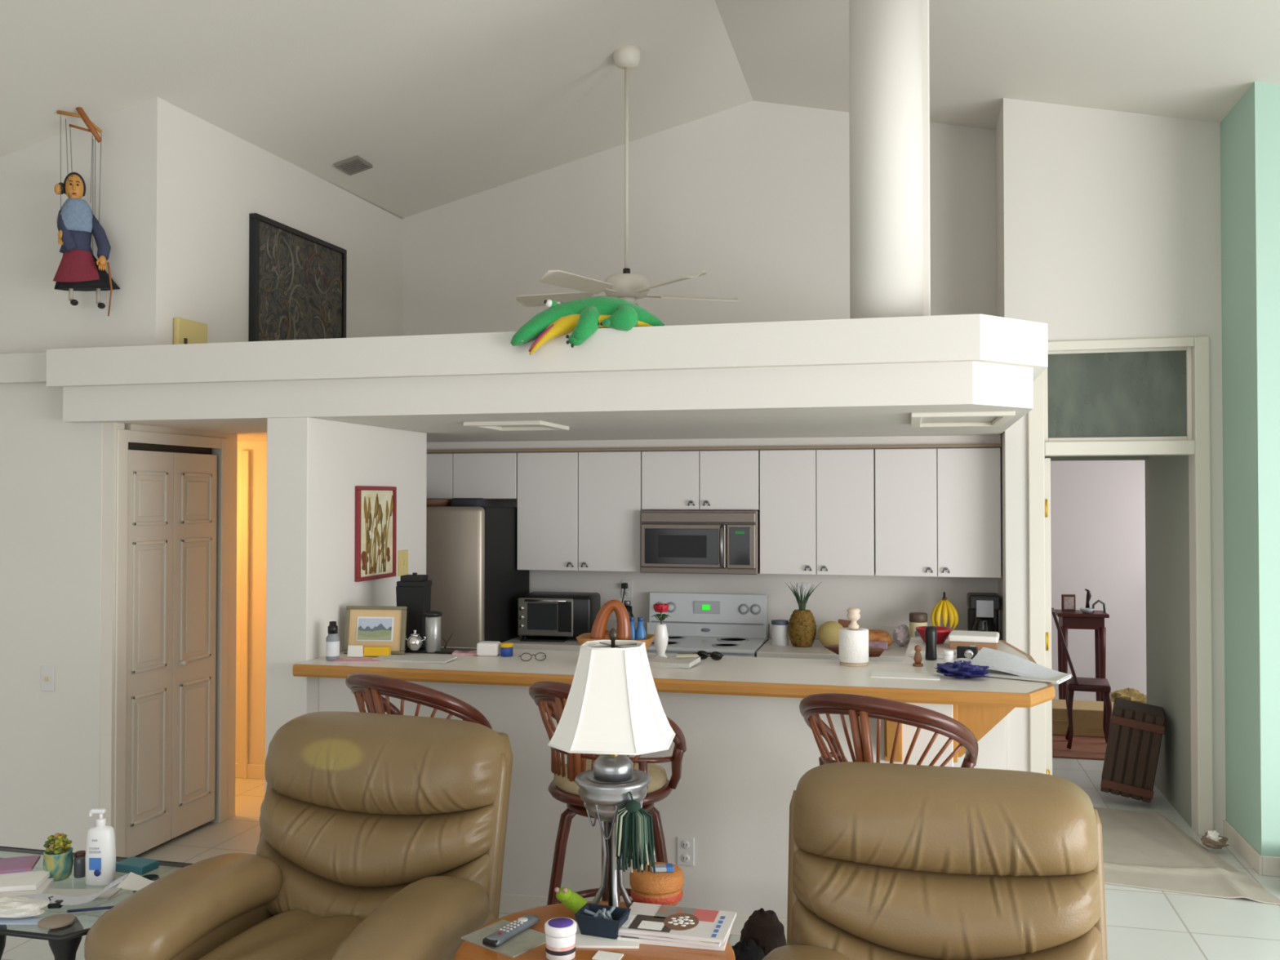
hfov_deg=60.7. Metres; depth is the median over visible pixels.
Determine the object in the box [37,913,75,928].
coaster
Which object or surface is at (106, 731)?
door frame
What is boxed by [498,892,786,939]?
baseboard
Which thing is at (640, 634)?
bottle
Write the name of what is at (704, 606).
clock
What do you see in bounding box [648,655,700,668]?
newspaper
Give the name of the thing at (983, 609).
coffee maker
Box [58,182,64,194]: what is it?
hood
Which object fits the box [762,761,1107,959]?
recliner
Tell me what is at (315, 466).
wall
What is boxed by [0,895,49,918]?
tissue
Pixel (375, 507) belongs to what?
framed picture
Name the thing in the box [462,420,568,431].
trim
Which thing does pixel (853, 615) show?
paper towel holder
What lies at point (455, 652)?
leaflet
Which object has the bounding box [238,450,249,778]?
trim
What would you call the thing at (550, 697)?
bar stool
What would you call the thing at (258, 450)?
wall
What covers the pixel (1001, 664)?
newspaper
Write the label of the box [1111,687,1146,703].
sun hat
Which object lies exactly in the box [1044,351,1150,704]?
wall
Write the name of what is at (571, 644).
countertop
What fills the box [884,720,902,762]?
bracket
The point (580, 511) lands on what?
upper cabinet
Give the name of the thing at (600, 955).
card
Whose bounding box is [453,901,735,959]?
side table
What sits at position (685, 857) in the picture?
socket
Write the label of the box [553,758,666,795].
seat cushion
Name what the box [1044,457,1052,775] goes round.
door
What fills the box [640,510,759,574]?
microwave
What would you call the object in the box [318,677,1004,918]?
wall
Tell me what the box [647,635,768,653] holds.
cooktop
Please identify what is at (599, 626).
wooden basket
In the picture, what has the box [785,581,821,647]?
pineapple
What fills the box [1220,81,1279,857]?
wall
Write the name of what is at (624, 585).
plug
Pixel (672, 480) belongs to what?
upper cabinet
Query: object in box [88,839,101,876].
print
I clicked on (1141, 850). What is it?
rug
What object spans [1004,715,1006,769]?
base cabinet
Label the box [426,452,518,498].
upper cabinet
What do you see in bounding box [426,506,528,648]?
refrigerator
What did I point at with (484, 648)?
tub
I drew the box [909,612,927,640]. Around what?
storage jar
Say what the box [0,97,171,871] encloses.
wall
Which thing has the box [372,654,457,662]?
newspaper
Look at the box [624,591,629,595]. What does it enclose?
socket
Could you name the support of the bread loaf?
on the countertop at (895, 652)
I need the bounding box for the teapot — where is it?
[405,629,426,650]
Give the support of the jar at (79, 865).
on the glass table at (64, 941)
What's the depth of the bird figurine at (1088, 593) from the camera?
8.96 m
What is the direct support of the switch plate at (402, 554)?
attached to the wall at (315, 466)
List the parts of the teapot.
lid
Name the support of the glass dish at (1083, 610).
on the console table at (1077, 620)
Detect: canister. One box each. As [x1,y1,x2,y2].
[422,610,442,652]
[771,619,788,645]
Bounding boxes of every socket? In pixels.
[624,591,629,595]
[681,840,689,848]
[681,853,689,862]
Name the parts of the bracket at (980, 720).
mounting plate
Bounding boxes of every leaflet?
[452,649,477,655]
[461,919,546,958]
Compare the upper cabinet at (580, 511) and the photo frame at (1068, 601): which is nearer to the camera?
the upper cabinet at (580, 511)
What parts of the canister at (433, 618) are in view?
lid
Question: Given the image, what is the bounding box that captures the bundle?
[451,497,484,507]
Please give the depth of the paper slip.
4.82 m
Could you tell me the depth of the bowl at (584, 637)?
4.70 m
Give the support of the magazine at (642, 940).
on the side table at (468, 950)
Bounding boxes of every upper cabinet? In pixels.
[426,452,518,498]
[516,451,642,572]
[641,449,759,510]
[760,448,875,575]
[875,447,1000,577]
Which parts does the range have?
burner, knob, burner, oven door, display panel, burner, burner, knob, knob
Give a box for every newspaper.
[22,873,128,905]
[44,888,121,901]
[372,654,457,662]
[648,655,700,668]
[970,647,1071,684]
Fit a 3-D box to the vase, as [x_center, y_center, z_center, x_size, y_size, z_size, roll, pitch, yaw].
[0.095,0.731,4.968,0.068,0.155,0.068,0,-1,14]
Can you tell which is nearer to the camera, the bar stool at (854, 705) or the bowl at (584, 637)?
the bar stool at (854, 705)
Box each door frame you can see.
[99,422,237,828]
[1027,336,1213,835]
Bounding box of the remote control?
[482,914,539,946]
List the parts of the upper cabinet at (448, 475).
door, door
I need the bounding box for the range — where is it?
[646,591,768,657]
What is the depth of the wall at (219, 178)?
5.85 m
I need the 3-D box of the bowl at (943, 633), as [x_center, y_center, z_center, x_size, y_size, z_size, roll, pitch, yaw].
[1.472,0.779,5.476,0.180,0.075,0.180,0,-1,14]
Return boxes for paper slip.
[674,653,698,657]
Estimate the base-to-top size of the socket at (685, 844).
0.034 m
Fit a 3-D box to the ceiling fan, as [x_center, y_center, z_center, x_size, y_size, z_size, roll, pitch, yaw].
[-0.104,-1.583,5.945,1.223,1.525,1.244,0,-1,14]
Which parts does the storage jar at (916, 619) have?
lid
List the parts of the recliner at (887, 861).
armrest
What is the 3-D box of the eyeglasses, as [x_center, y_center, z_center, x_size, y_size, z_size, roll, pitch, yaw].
[-0.486,0.788,4.926,0.124,0.038,0.123,0,-1,-11]
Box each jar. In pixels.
[73,850,85,878]
[544,917,577,959]
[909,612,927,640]
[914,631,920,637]
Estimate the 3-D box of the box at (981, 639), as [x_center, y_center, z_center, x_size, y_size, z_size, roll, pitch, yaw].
[1.626,0.780,5.324,0.230,0.068,0.210,0,-1,20]
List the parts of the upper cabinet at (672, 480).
door, handle, door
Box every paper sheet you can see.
[575,922,639,948]
[871,671,939,679]
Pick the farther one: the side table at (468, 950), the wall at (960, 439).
the wall at (960, 439)
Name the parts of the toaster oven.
glass, door, handle, control panel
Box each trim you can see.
[114,428,229,862]
[128,442,211,453]
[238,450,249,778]
[426,444,1001,453]
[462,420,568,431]
[605,618,967,641]
[910,410,1014,427]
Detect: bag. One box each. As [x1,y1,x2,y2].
[731,907,786,959]
[837,619,850,627]
[892,624,909,645]
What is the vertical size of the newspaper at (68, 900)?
0.071 m
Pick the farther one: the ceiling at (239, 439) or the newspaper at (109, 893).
the ceiling at (239, 439)
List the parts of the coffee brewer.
lid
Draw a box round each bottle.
[84,808,115,886]
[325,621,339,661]
[623,600,633,617]
[629,617,635,639]
[635,617,645,639]
[942,649,953,663]
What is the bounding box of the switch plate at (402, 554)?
[398,549,408,576]
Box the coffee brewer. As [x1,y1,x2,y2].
[395,572,431,648]
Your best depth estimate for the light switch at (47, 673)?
5.31 m
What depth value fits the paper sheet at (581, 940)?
2.93 m
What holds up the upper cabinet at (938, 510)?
attached to the wall at (753, 196)
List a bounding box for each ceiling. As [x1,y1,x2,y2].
[0,0,1279,218]
[237,437,266,441]
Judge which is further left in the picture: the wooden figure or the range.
the range
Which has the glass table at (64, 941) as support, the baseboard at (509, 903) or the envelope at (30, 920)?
the envelope at (30, 920)
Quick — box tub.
[476,640,501,656]
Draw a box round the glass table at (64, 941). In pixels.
[0,845,192,959]
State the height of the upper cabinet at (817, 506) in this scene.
0.753 m
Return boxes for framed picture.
[343,605,407,654]
[354,485,396,582]
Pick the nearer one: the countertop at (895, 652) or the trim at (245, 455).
the countertop at (895, 652)
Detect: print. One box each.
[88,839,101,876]
[355,616,394,641]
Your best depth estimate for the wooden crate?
6.34 m
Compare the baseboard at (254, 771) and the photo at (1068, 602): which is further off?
the photo at (1068, 602)
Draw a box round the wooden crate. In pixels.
[1100,697,1164,803]
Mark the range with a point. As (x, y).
(729, 624)
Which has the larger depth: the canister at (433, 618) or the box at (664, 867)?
the canister at (433, 618)
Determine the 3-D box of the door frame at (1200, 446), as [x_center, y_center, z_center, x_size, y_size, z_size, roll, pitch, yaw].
[2.610,0.565,5.992,0.920,2.660,0.145,0,-1,14]
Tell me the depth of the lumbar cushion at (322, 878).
3.54 m
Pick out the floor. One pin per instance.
(1142, 923)
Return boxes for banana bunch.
[930,597,959,630]
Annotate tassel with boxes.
[613,782,655,872]
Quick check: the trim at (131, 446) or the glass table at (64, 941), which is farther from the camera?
the trim at (131, 446)
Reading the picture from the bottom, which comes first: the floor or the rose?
the floor
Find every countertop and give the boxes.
[293,637,1054,707]
[501,635,580,651]
[756,637,909,662]
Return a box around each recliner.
[84,711,513,959]
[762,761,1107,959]
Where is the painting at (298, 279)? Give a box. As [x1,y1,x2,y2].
[248,213,346,342]
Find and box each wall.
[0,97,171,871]
[169,104,403,344]
[235,441,266,764]
[265,417,426,791]
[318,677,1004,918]
[401,100,997,640]
[426,435,1000,453]
[995,97,1226,836]
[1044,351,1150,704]
[1050,460,1146,702]
[1147,351,1191,827]
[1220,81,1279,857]
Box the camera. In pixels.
[956,644,977,659]
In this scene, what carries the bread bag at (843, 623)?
on the countertop at (895, 652)
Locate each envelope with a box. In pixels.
[0,916,45,924]
[332,657,380,662]
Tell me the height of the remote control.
0.024 m
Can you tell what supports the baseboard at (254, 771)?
attached to the wall at (258, 450)
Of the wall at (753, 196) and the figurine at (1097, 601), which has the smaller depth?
the wall at (753, 196)
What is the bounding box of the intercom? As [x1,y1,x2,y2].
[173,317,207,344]
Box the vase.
[653,623,668,657]
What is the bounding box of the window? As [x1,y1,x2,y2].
[1044,346,1192,442]
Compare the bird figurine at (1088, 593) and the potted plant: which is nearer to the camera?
the potted plant
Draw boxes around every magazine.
[0,854,40,873]
[0,871,49,892]
[0,877,53,897]
[617,902,736,943]
[617,925,732,951]
[617,932,721,947]
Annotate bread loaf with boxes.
[868,629,893,649]
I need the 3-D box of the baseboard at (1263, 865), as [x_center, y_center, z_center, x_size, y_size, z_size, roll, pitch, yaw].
[4.371,1.837,5.178,2.773,0.090,0.613,0,-1,14]
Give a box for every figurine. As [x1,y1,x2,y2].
[1084,588,1091,608]
[1092,600,1106,612]
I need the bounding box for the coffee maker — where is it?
[967,592,1000,631]
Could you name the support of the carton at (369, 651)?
on the countertop at (790, 677)
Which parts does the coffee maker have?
water tank, steel panel, handle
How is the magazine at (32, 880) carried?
on the magazine at (48, 883)
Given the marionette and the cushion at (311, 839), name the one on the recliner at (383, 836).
the cushion at (311, 839)
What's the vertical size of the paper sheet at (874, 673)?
0.004 m
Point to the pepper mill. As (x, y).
(931, 632)
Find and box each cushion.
[199,909,363,959]
[256,835,490,919]
[259,786,495,887]
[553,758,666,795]
[791,899,1102,959]
[792,848,1100,959]
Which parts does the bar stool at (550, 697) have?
leg, leg, rail, rail, rail, leg, post, leg, arm post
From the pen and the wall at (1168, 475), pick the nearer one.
the pen
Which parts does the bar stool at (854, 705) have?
post, rail, arm post, rail, arm post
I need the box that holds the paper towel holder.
[840,608,867,666]
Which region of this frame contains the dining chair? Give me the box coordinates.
[1051,608,1111,749]
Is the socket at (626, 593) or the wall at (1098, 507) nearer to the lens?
the socket at (626, 593)
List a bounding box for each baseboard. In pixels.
[235,763,265,779]
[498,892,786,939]
[1223,819,1279,876]
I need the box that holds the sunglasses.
[691,650,723,660]
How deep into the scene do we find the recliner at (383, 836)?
3.52 m
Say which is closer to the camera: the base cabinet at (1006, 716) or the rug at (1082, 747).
the base cabinet at (1006, 716)
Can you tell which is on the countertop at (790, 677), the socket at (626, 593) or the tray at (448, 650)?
the tray at (448, 650)
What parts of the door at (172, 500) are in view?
panel, panel, panel, knob, panel, panel, panel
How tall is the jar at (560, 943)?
0.090 m
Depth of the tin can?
5.01 m
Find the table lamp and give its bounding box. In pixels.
[547,627,675,908]
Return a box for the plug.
[621,582,627,603]
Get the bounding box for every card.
[346,644,363,657]
[591,950,623,959]
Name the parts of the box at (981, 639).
lid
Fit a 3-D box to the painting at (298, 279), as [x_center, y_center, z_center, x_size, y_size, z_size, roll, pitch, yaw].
[-1.968,-1.057,6.343,0.050,0.755,0.920,0,-1,16]
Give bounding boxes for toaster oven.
[517,591,600,642]
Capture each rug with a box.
[1052,734,1106,759]
[1093,807,1279,904]
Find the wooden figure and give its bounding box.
[912,644,923,666]
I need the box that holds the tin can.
[500,642,513,657]
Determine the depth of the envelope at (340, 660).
4.88 m
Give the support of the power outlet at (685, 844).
attached to the wall at (744, 758)
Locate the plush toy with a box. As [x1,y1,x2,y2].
[554,887,587,922]
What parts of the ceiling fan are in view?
blade, blade, blade arm, blade arm, blade arm, blade arm, blade, blade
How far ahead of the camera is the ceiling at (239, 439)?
6.92 m
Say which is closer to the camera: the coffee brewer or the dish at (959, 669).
the dish at (959, 669)
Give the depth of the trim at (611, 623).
6.84 m
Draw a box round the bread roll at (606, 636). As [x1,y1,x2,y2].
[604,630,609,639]
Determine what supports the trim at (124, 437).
attached to the door frame at (106, 731)
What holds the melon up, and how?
on the countertop at (895, 652)
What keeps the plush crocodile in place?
on the ledge
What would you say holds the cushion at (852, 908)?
on the recliner at (887, 861)
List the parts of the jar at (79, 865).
lid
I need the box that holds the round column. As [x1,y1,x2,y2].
[848,0,930,319]
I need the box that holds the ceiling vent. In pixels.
[333,155,373,175]
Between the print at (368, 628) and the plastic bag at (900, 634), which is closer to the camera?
the print at (368, 628)
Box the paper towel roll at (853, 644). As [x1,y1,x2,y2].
[839,627,868,663]
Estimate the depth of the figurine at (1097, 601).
8.91 m
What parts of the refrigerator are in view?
door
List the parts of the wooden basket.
handle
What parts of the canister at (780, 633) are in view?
lid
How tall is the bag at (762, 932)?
0.224 m
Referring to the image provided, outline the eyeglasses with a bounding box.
[518,652,546,661]
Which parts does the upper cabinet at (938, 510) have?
door, handle, handle, door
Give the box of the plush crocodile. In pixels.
[510,295,664,355]
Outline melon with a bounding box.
[817,621,843,645]
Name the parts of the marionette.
leg, leg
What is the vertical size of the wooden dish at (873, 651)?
0.034 m
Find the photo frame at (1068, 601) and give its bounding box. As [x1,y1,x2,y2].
[1061,594,1075,611]
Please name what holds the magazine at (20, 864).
on the magazine at (32, 880)
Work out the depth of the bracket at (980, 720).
4.33 m
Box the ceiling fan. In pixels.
[515,44,740,306]
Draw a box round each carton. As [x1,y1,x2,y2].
[364,645,391,656]
[1052,698,1113,737]
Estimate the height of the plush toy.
0.086 m
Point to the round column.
(890, 256)
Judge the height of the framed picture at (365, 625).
0.222 m
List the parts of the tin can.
lid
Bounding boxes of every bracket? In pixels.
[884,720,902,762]
[952,704,1015,762]
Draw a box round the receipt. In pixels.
[115,871,154,890]
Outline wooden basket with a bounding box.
[576,599,655,651]
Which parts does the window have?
pane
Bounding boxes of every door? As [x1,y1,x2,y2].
[124,449,217,857]
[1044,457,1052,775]
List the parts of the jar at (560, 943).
lid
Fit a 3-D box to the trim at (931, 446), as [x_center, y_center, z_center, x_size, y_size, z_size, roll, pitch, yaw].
[0.218,-0.192,6.747,3.830,0.018,0.035,0,-1,14]
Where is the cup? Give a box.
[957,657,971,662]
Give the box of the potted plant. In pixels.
[42,832,73,881]
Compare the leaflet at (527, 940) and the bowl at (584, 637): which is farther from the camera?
the bowl at (584, 637)
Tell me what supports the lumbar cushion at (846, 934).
on the recliner at (887, 861)
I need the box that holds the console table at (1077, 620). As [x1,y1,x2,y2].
[1054,608,1109,701]
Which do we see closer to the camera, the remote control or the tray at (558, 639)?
the remote control
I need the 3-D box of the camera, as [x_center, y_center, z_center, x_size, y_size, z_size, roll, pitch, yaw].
[1.470,0.775,4.918,0.090,0.066,0.046,0,-1,29]
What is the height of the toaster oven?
0.280 m
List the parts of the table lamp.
chain, leg, chain, lamp shade, stem, leg, leg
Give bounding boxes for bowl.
[576,632,655,651]
[915,626,952,644]
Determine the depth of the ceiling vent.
6.49 m
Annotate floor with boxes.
[0,757,1279,959]
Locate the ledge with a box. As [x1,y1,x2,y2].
[0,313,1048,442]
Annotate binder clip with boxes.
[47,896,63,908]
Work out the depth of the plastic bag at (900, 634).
6.51 m
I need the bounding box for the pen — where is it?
[66,906,114,912]
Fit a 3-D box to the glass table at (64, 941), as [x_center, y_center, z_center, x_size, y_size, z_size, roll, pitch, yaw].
[-1.998,1.596,3.591,0.983,0.522,0.658,0,-1,14]
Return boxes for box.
[574,902,631,939]
[629,862,684,906]
[650,863,674,872]
[947,630,999,649]
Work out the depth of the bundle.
6.58 m
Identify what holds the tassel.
hanging from the table lamp
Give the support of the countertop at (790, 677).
on the wall at (744, 758)
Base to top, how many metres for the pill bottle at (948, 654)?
0.080 m
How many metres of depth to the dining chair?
7.72 m
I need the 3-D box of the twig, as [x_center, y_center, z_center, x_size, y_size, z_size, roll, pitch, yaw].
[-0.915,0.762,5.203,0.061,0.081,0.008,0,-1,14]
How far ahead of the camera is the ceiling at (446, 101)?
5.53 m
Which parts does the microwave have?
glass, door, handle, control panel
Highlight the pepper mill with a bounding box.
[924,626,937,660]
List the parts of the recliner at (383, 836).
armrest, arm panel, armrest, arm panel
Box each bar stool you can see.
[345,672,492,728]
[528,681,686,905]
[799,693,978,768]
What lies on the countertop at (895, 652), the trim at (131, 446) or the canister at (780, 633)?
the canister at (780, 633)
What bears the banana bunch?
hanging from the stand
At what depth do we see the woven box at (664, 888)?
3.19 m
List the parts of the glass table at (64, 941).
leg, leg, leg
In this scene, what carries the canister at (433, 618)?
on the tray at (448, 650)
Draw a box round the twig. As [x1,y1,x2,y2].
[441,631,453,648]
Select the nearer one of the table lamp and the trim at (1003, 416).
the table lamp
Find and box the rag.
[1200,830,1229,848]
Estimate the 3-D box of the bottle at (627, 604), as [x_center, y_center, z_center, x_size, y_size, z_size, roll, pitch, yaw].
[-0.080,0.882,6.923,0.096,0.235,0.096,0,-1,14]
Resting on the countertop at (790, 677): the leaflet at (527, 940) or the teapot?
the teapot
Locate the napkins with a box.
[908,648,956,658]
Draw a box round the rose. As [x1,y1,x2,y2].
[651,603,671,624]
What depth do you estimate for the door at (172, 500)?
5.67 m
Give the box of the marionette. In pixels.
[53,106,119,315]
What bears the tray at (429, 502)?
on the refrigerator
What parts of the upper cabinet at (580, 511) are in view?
door, handle, handle, door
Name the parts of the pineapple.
crown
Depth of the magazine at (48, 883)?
3.49 m
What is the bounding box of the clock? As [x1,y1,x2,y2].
[702,604,710,609]
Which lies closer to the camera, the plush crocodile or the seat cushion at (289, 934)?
the seat cushion at (289, 934)
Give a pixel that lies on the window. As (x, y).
(1184, 427)
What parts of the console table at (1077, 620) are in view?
leg, leg, leg, leg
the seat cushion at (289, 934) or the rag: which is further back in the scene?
the rag
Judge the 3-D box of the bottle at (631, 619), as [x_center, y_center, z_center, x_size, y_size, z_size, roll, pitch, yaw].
[-0.036,0.696,4.762,0.048,0.196,0.047,0,-1,14]
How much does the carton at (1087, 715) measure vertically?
0.200 m
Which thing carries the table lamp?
on the side table at (468, 950)
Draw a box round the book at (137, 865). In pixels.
[115,856,159,875]
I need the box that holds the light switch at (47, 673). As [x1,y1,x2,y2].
[40,666,54,691]
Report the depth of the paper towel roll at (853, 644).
4.72 m
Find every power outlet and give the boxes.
[621,579,632,598]
[677,836,693,866]
[797,582,808,602]
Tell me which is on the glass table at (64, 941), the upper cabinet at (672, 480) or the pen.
the pen
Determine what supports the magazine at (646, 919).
on the magazine at (651, 937)
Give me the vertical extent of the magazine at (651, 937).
0.010 m
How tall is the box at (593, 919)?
0.066 m
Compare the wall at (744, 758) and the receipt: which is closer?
the receipt
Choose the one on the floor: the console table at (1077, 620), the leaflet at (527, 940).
the console table at (1077, 620)
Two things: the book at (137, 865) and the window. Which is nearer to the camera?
the book at (137, 865)
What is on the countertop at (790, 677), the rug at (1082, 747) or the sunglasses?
the sunglasses
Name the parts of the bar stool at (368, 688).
rail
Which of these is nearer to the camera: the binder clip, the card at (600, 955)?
the card at (600, 955)
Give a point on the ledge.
(852, 377)
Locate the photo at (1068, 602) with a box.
[1063,596,1074,608]
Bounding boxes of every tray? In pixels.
[404,647,476,653]
[426,498,451,506]
[520,636,569,642]
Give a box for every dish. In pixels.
[824,644,884,657]
[934,660,991,678]
[1080,608,1093,613]
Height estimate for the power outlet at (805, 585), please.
0.120 m
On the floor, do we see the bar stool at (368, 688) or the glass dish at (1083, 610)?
the bar stool at (368, 688)
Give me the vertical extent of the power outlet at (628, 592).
0.120 m
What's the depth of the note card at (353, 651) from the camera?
4.98 m
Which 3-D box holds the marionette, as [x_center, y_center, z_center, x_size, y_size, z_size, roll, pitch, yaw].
[-2.626,-1.312,5.180,0.287,1.075,0.172,0,-1,-12]
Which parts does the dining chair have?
backrest, leg, leg, seat, leg, leg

